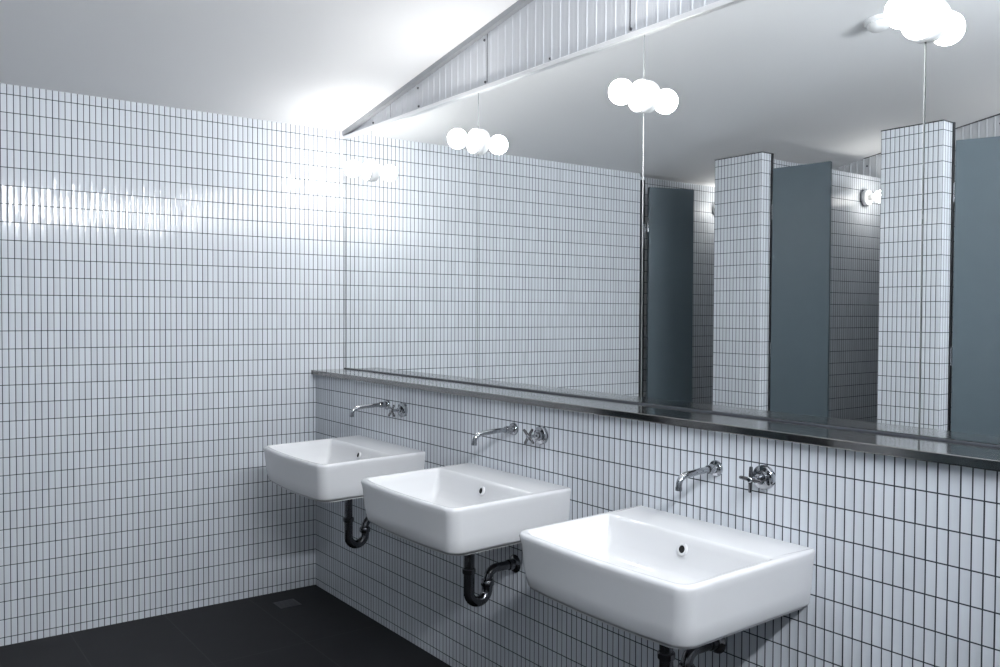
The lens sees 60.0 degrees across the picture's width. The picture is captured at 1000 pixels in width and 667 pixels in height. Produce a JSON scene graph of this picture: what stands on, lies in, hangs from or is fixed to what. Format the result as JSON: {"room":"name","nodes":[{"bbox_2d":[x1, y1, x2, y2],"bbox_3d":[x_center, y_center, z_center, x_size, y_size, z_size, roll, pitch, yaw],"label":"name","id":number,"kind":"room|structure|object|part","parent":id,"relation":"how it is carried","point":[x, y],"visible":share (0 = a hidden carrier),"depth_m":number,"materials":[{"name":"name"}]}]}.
{"room":"public restroom","nodes":[
{"label":"public restroom","id":0,"kind":"room"},
{"bbox_2d":[0,83,345,645],"bbox_3d":[-1.691,0.126,3.993,2.293,2.329,0.240,-1,2,-37],"label":"wall","id":1,"kind":"structure","parent":0,"point":[173,280],"depth_m":3.93,"materials":[{"name":"white tile"}]},
{"bbox_2d":[0,585,451,666],"bbox_3d":[-0.949,1.383,1.813,3.720,0.075,4.650,-1,2,-37],"label":"floor","id":2,"kind":"structure","parent":0,"point":[325,630],"depth_m":3.65,"materials":[{"name":"grey tile"}]},
{"bbox_2d":[273,599,301,608],"bbox_3d":[-1.015,1.291,4.133,0.104,0.006,0.104,-1,2,-37],"label":"floor drain","id":3,"kind":"object","parent":2,"relation":"on","point":[291,602],"visible":1,"depth_m":4.13,"materials":[{"name":"black metal"}]},
{"bbox_2d":[0,0,517,130],"bbox_3d":[-0.936,-1.277,1.751,3.720,0.596,4.650,-1,2,-37],"label":"ceiling","id":4,"kind":"structure","parent":0,"point":[324,64],"depth_m":3.44,"materials":[{"name":"white paint"}]},
{"bbox_2d":[315,375,999,666],"bbox_3d":[0.473,0.791,2.757,0.300,1.077,4.350,-1,2,-37],"label":"wall","id":5,"kind":"structure","parent":0,"point":[906,566],"depth_m":2.41,"materials":[{"name":"white tile"}]},
{"bbox_2d":[263,435,424,501],"bbox_3d":[-0.677,0.563,3.648,0.483,0.165,0.596,-1,2,-37],"label":"washbasin","id":6,"kind":"object","parent":5,"relation":"attached to","point":[331,469],"visible":0.88,"depth_m":3.50,"materials":[{"name":"ceramic"}]},
{"bbox_2d":[343,499,370,548],"bbox_3d":[-0.573,0.781,3.731,0.222,0.276,0.064,-1,2,-37],"label":"trap","id":7,"kind":"object","parent":6,"relation":"attached to","point":[348,518],"visible":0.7,"depth_m":3.67,"materials":[{"name":"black metal"}]},
{"bbox_2d":[350,399,389,416],"bbox_3d":[-0.568,0.323,3.749,0.182,0.067,0.045,-1,2,-37],"label":"spout","id":8,"kind":"object","parent":5,"relation":"attached to","point":[386,402],"visible":1,"depth_m":3.75,"materials":[{"name":"silver metal"}]},
{"bbox_2d":[388,402,407,416],"bbox_3d":[-0.437,0.325,3.669,0.068,0.063,0.063,-1,2,-37],"label":"tap","id":9,"kind":"object","parent":5,"relation":"attached to","point":[402,410],"visible":1,"depth_m":3.66,"materials":[{"name":"silver metal"}]},
{"bbox_3d":[-0.458,0.326,3.653,0.011,0.054,0.054,-1,2,-37],"label":"cross handle","id":10,"kind":"part","parent":9,"relation":"part of","materials":[{"name":"silver metal"}]},
{"bbox_2d":[361,463,570,555],"bbox_3d":[-0.138,0.583,2.921,0.483,0.165,0.596,-1,2,-37],"label":"washbasin","id":11,"kind":"object","parent":5,"relation":"attached to","point":[463,509],"visible":0.95,"depth_m":2.78,"materials":[{"name":"ceramic"}]},
{"bbox_2d":[462,553,520,606],"bbox_3d":[-0.035,0.800,3.004,0.222,0.276,0.064,-1,2,-37],"label":"trap","id":12,"kind":"object","parent":11,"relation":"attached to","point":[513,563],"visible":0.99,"depth_m":2.98,"materials":[{"name":"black metal"}]},
{"bbox_2d":[472,423,517,445],"bbox_3d":[-0.022,0.350,3.013,0.182,0.067,0.045,-1,2,-37],"label":"spout","id":13,"kind":"object","parent":5,"relation":"attached to","point":[512,428],"visible":1,"depth_m":3.02,"materials":[{"name":"silver metal"}]},
{"bbox_2d":[523,426,547,444],"bbox_3d":[0.117,0.345,2.920,0.068,0.063,0.063,-1,2,-37],"label":"tap","id":14,"kind":"object","parent":5,"relation":"attached to","point":[540,435],"visible":1,"depth_m":2.92,"materials":[{"name":"silver metal"}]},
{"bbox_3d":[0.096,0.346,2.905,0.011,0.057,0.057,-1,2,-37],"label":"cross handle","id":15,"kind":"part","parent":14,"relation":"part of","materials":[{"name":"silver metal"}]},
{"bbox_2d":[311,368,999,471],"bbox_3d":[0.412,0.240,2.697,0.191,0.027,4.350,-1,2,-37],"label":"ledge","id":16,"kind":"object","parent":5,"relation":"on","point":[921,448],"visible":1,"depth_m":2.35,"materials":[{"name":"grey"}]},
{"bbox_2d":[519,505,814,648],"bbox_3d":[0.396,0.602,2.200,0.483,0.165,0.596,-1,2,-37],"label":"washbasin","id":17,"kind":"object","parent":5,"relation":"attached to","point":[667,579],"visible":1,"depth_m":2.09,"materials":[{"name":"ceramic"}]},
{"bbox_2d":[657,638,725,666],"bbox_3d":[0.499,0.820,2.283,0.222,0.276,0.064,-1,2,-37],"label":"trap","id":18,"kind":"object","parent":17,"relation":"attached to","point":[666,655],"visible":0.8,"depth_m":2.27,"materials":[{"name":"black metal"}]},
{"bbox_2d":[675,460,722,490],"bbox_3d":[0.523,0.377,2.297,0.159,0.067,0.045,-1,2,-37],"label":"spout","id":19,"kind":"object","parent":5,"relation":"attached to","point":[715,468],"visible":1,"depth_m":2.30,"materials":[{"name":"silver metal"}]},
{"bbox_2d":[739,465,775,492],"bbox_3d":[0.653,0.368,2.197,0.068,0.068,0.068,-1,2,-37],"label":"tap","id":20,"kind":"object","parent":5,"relation":"attached to","point":[763,477],"visible":1,"depth_m":2.19,"materials":[{"name":"silver metal"}]},
{"bbox_3d":[0.631,0.368,2.182,0.010,0.068,0.068,-1,4,-37],"label":"cross handle","id":21,"kind":"part","parent":20,"relation":"part of","materials":[{"name":"silver metal"}]},
{"bbox_2d":[350,0,993,444],"bbox_3d":[0.560,-0.654,2.755,0.133,1.830,4.395,-1,2,-37],"label":"wall","id":22,"kind":"structure","parent":0,"point":[542,31],"depth_m":3.22,"materials":[{"name":"grey"}]},
{"bbox_2d":[346,130,371,370],"bbox_3d":[-0.714,-0.410,4.372,0.008,1.182,0.278,-1,2,-37],"label":"mirror","id":23,"kind":"object","parent":22,"relation":"attached to","point":[359,147],"visible":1,"depth_m":4.36,"materials":[{"name":"silver glass"}]},
{"bbox_2d":[344,160,375,181],"bbox_3d":[-0.689,-0.797,4.207,0.140,0.105,0.105,-1,2,-37],"label":"globe lamp","id":24,"kind":"object","parent":22,"relation":"attached to","point":[352,168],"visible":1,"depth_m":4.20,"materials":[{"name":"white glass"}]},
{"bbox_3d":[-0.711,-0.797,4.191,0.084,0.079,0.079,-1,2,-37],"label":"bulb","id":25,"kind":"part","parent":24,"relation":"part of","materials":[{"name":"white glass"}]},
{"bbox_2d":[371,93,478,382],"bbox_3d":[-0.359,-0.397,3.893,0.008,1.182,0.912,-1,2,-37],"label":"mirror","id":26,"kind":"object","parent":22,"relation":"attached to","point":[424,189],"visible":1,"depth_m":3.85,"materials":[{"name":"silver glass"}]},
{"bbox_2d":[342,0,532,135],"bbox_3d":[0.180,-1.272,3.138,0.026,0.577,3.300,-1,2,-37],"label":"trim","id":27,"kind":"structure","parent":22,"relation":"attached to","point":[519,4],"depth_m":3.70,"materials":[{"name":"grey"}]},
{"bbox_2d":[448,128,484,154],"bbox_3d":[-0.145,-0.777,3.473,0.140,0.105,0.105,-1,2,-37],"label":"globe lamp","id":28,"kind":"object","parent":22,"relation":"attached to","point":[457,138],"visible":1,"depth_m":3.47,"materials":[{"name":"white glass"}]},
{"bbox_3d":[-0.167,-0.777,3.456,0.084,0.079,0.079,-1,2,-37],"label":"bulb","id":29,"kind":"part","parent":28,"relation":"part of","materials":[{"name":"white glass"}]},
{"bbox_2d":[343,0,740,139],"bbox_3d":[0.496,-0.964,2.727,0.030,0.018,4.350,-1,2,-37],"label":"trim","id":30,"kind":"structure","parent":22,"relation":"attached to","point":[721,3],"depth_m":3.06,"materials":[{"name":"silver metal"}]},
{"bbox_2d":[478,35,644,402],"bbox_3d":[0.188,-0.377,3.155,0.008,1.182,0.922,-1,2,-37],"label":"mirror","id":31,"kind":"object","parent":22,"relation":"attached to","point":[561,163],"visible":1,"depth_m":3.09,"materials":[{"name":"silver glass"}]},
{"bbox_2d":[609,79,655,112],"bbox_3d":[0.404,-0.757,2.731,0.140,0.105,0.105,-1,2,-37],"label":"globe lamp","id":32,"kind":"object","parent":22,"relation":"attached to","point":[639,95],"visible":1,"depth_m":2.72,"materials":[{"name":"white glass"}]},
{"bbox_3d":[0.382,-0.757,2.714,0.084,0.079,0.079,-1,2,-37],"label":"bulb","id":33,"kind":"part","parent":32,"relation":"part of","materials":[{"name":"white glass"}]},
{"bbox_2d":[642,0,925,435],"bbox_3d":[0.734,-0.357,2.418,0.008,1.182,0.910,-1,2,-37],"label":"mirror","id":34,"kind":"object","parent":22,"relation":"attached to","point":[784,140],"visible":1,"depth_m":2.35,"materials":[{"name":"silver glass"}]},
{"bbox_2d":[884,0,947,42],"bbox_3d":[0.947,-0.738,1.998,0.140,0.105,0.105,-1,2,-37],"label":"globe lamp","id":35,"kind":"object","parent":22,"relation":"attached to","point":[919,21],"visible":1,"depth_m":1.99,"materials":[{"name":"white glass"}]},
{"bbox_3d":[0.924,-0.738,1.981,0.084,0.079,0.079,-1,2,-37],"label":"bulb","id":36,"kind":"part","parent":35,"relation":"part of","materials":[{"name":"white glass"}]},
{"bbox_2d":[920,0,999,444],"bbox_3d":[1.278,-0.337,1.682,0.008,1.182,0.917,-1,2,-37],"label":"mirror","id":37,"kind":"object","parent":22,"relation":"attached to","point":[960,343],"visible":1,"depth_m":1.98,"materials":[{"name":"silver glass"}]}
]}

